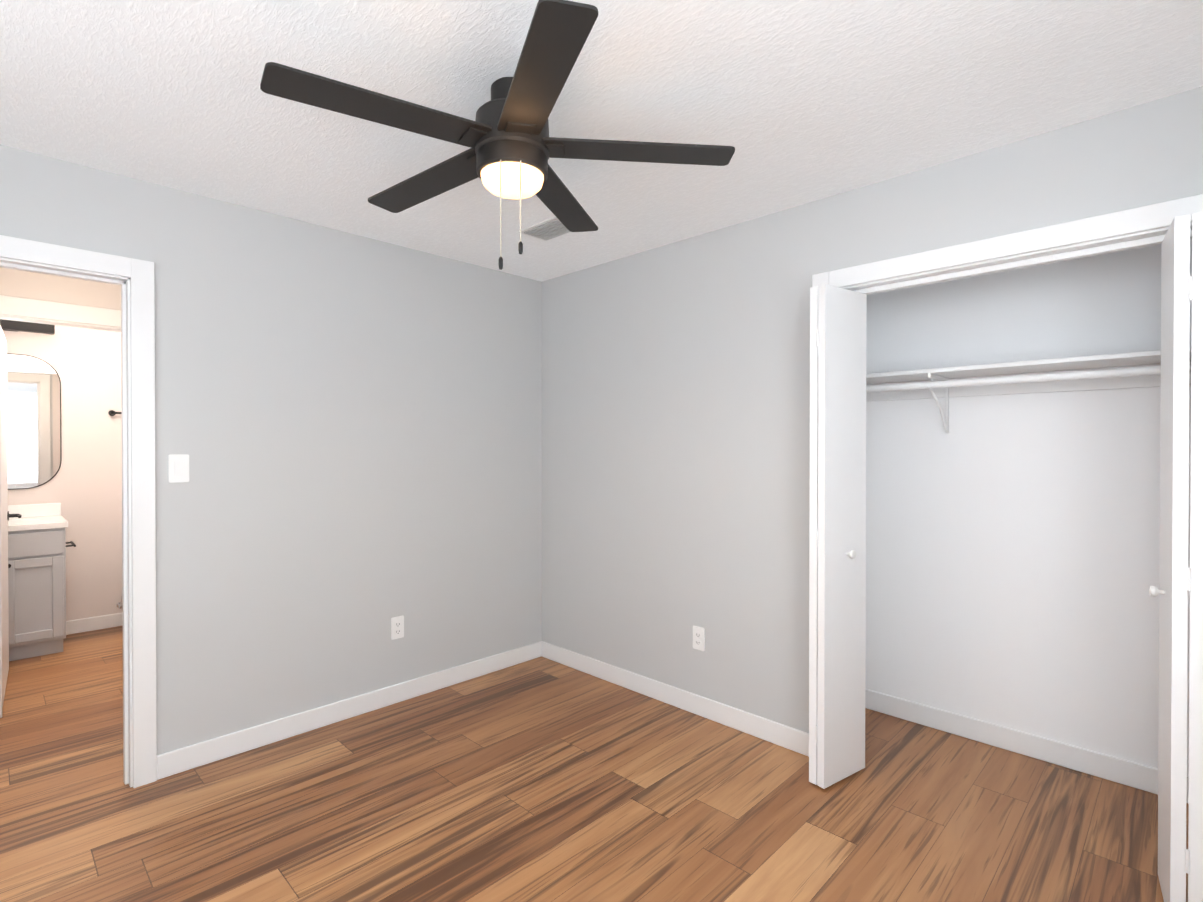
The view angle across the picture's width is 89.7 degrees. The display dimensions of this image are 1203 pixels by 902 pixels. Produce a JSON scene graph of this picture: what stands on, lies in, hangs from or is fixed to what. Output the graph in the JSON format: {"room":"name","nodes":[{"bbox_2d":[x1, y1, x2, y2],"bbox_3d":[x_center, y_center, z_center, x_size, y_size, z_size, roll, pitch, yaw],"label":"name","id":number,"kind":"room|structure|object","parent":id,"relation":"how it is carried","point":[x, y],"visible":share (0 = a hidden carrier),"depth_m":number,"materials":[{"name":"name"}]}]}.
{"room":"empty bedroom","nodes":[
{"label":"empty bedroom","id":0,"kind":"room"},
{"bbox_2d":[0,267,122,620],"bbox_3d":[-2.993,0.124,3.143,0.100,2.440,2.370,0,1,44],"label":"wall","id":1,"kind":"structure","parent":0,"point":[83,486],"depth_m":3.26,"materials":[{"name":"white paint"}]},
{"bbox_2d":[0,325,21,706],"bbox_3d":[-3.360,0.336,3.400,0.751,1.988,0.165,0,1,44],"label":"bathroom door","id":2,"kind":"structure","parent":1,"relation":"in","point":[5,515],"depth_m":3.37,"materials":[{"name":"white wood"}]},
{"bbox_2d":[0,319,54,334],"bbox_3d":[-4.078,-0.884,4.090,0.133,0.123,0.560,0,1,44],"label":"sconce","id":3,"kind":"object","parent":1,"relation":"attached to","point":[11,325],"visible":0.52,"depth_m":4.15,"materials":[{"name":"black metal"}]},
{"bbox_2d":[7,353,61,489],"bbox_3d":[-4.122,-0.203,4.137,0.010,0.940,0.640,0,1,44],"label":"mirror","id":4,"kind":"object","parent":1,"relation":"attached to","point":[34,448],"visible":1,"depth_m":4.25,"materials":[{"name":"black mirror"}]},
{"bbox_2d":[0,295,120,717],"bbox_3d":[-2.794,0.280,3.348,0.134,2.125,0.920,0,1,44],"label":"door frame","id":5,"kind":"structure","parent":1,"relation":"attached to","point":[42,312],"depth_m":3.17,"materials":[{"name":"white wood"}]},
{"bbox_2d":[66,612,122,634],"bbox_3d":[-4.071,1.287,4.199,0.013,0.100,2.340,0,1,44],"label":"baseboard","id":6,"kind":"structure","parent":1,"relation":"attached to","point":[111,620],"depth_m":4.50,"materials":[{"name":"white wood"}]},
{"bbox_2d":[108,410,121,415],"bbox_3d":[-3.495,-0.287,4.734,0.073,0.044,0.559,0,1,44],"label":"towel rail","id":7,"kind":"object","parent":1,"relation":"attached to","point":[111,413],"visible":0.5,"depth_m":4.55,"materials":[{"name":"black metal"}]},
{"bbox_2d":[116,597,122,608],"bbox_3d":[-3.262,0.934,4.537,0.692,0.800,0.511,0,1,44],"label":"water valve","id":8,"kind":"object","parent":1,"relation":"attached to","point":[119,605],"visible":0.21,"depth_m":4.57,"materials":[{"name":"white metal"}]},
{"bbox_2d":[0,145,541,754],"bbox_3d":[-1.691,0.127,2.687,0.100,2.440,3.820,0,1,44],"label":"wall","id":9,"kind":"structure","parent":0,"point":[350,423],"depth_m":2.92,"materials":[{"name":"grey paint"}]},
{"bbox_2d":[0,235,156,787],"bbox_3d":[-2.199,0.293,2.172,0.138,2.115,0.952,0,1,44],"label":"door frame","id":10,"kind":"structure","parent":9,"relation":"attached to","point":[133,278],"depth_m":2.43,"materials":[{"name":"white wood"}]},
{"bbox_2d":[168,454,188,482],"bbox_3d":[-1.766,0.073,2.529,0.012,0.117,0.072,0,1,44],"label":"light switch","id":11,"kind":"object","parent":9,"relation":"attached to","point":[178,467],"visible":1,"depth_m":2.53,"materials":[{"name":"white plastic"}]},
{"bbox_2d":[157,641,541,779],"bbox_3d":[-1.105,1.293,3.214,0.013,0.100,2.058,0,1,44],"label":"baseboard","id":12,"kind":"structure","parent":9,"relation":"attached to","point":[186,758],"depth_m":2.96,"materials":[{"name":"white wood"}]},
{"bbox_2d":[391,615,403,639],"bbox_3d":[-1.088,0.943,3.231,0.008,0.117,0.072,0,1,44],"label":"electrical outlet","id":13,"kind":"object","parent":9,"relation":"attached to","point":[397,627],"visible":1,"depth_m":3.23,"materials":[{"name":"white plastic"}]},
{"bbox_2d":[0,626,1188,901],"bbox_3d":[-1.117,1.377,2.638,6.900,0.060,4.800,0,1,44],"label":"floor","id":14,"kind":"structure","parent":0,"point":[540,780],"depth_m":2.27,"materials":[{"name":"brown wood"}]},
{"bbox_2d":[8,503,75,660],"bbox_3d":[-3.904,0.814,3.962,0.574,1.049,0.674,0,1,44],"label":"bathroom vanity","id":15,"kind":"object","parent":14,"relation":"on","point":[37,543],"visible":0.73,"depth_m":3.90,"materials":[{"name":"grey paint"}]},
{"bbox_2d":[0,0,1202,281],"bbox_3d":[-1.117,-1.123,2.622,6.900,0.060,4.800,0,1,44],"label":"ceiling","id":16,"kind":"structure","parent":0,"point":[796,102],"depth_m":1.84,"materials":[{"name":"white paint"}]},
{"bbox_2d":[260,0,734,269],"bbox_3d":[-0.302,-0.802,1.817,1.266,0.572,1.268,0,1,44],"label":"ceiling fan","id":17,"kind":"object","parent":16,"relation":"hanging from","point":[510,143],"visible":1,"depth_m":1.71,"materials":[{"name":"black metal"}]},
{"bbox_2d":[518,216,569,240],"bbox_3d":[-0.239,-1.089,2.969,0.320,0.012,0.180,0,1,44],"label":"ceiling vent","id":18,"kind":"object","parent":16,"relation":"in","point":[550,228],"visible":0.69,"depth_m":2.97,"materials":[{"name":"grey metal"}]},
{"bbox_2d":[542,86,1202,732],"bbox_3d":[0.968,0.127,2.688,3.700,2.440,0.100,0,1,44],"label":"wall","id":19,"kind":"structure","parent":0,"point":[674,442],"depth_m":2.96,"materials":[{"name":"grey paint"}]},
{"bbox_2d":[542,641,808,756],"bbox_3d":[0.280,1.293,3.291,1.805,0.100,0.013,0,1,44],"label":"baseboard","id":20,"kind":"structure","parent":19,"relation":"attached to","point":[796,740],"depth_m":3.12,"materials":[{"name":"white wood"}]},
{"bbox_2d":[693,626,704,650],"bbox_3d":[0.494,0.954,3.081,0.072,0.117,0.008,0,1,44],"label":"electrical outlet","id":21,"kind":"object","parent":19,"relation":"attached to","point":[698,638],"visible":1,"depth_m":3.08,"materials":[{"name":"white plastic"}]},
{"bbox_2d":[809,284,866,788],"bbox_3d":[0.980,0.334,2.490,0.131,2.005,0.292,0,1,44],"label":"bifold door","id":22,"kind":"structure","parent":19,"relation":"in","point":[837,588],"depth_m":2.44,"materials":[{"name":"white wood"}]},
{"bbox_2d":[812,194,1202,294],"bbox_3d":[1.437,0.292,2.221,1.335,2.115,0.121,0,1,44],"label":"trim","id":23,"kind":"structure","parent":19,"relation":"attached to","point":[1140,227],"depth_m":2.12,"materials":[{"name":"white wood"}]},
{"bbox_2d":[1149,212,1202,901],"bbox_3d":[1.709,0.338,1.783,0.296,2.005,0.140,0,0,-38],"label":"bifold door","id":24,"kind":"structure","parent":19,"relation":"in","point":[1179,578],"depth_m":1.68,"materials":[{"name":"white wood"}]},
{"bbox_2d":[865,239,1191,776],"bbox_3d":[1.741,0.128,2.477,2.100,2.440,0.680,0,1,44],"label":"wall","id":25,"kind":"structure","parent":0,"point":[1012,557],"depth_m":2.68,"materials":[{"name":"white paint"}]},
{"bbox_2d":[866,689,1188,803],"bbox_3d":[1.876,1.297,2.680,1.420,0.100,0.013,0,1,44],"label":"baseboard","id":26,"kind":"structure","parent":25,"relation":"attached to","point":[1076,758],"depth_m":2.68,"materials":[{"name":"white wood"}]},
{"bbox_2d":[866,347,1191,432],"bbox_3d":[1.772,-0.222,2.563,1.418,0.278,0.309,0,1,44],"label":"closet shelf","id":27,"kind":"object","parent":25,"relation":"attached to","point":[1119,371],"visible":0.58,"depth_m":2.56,"materials":[{"name":"white wood"}]}
]}

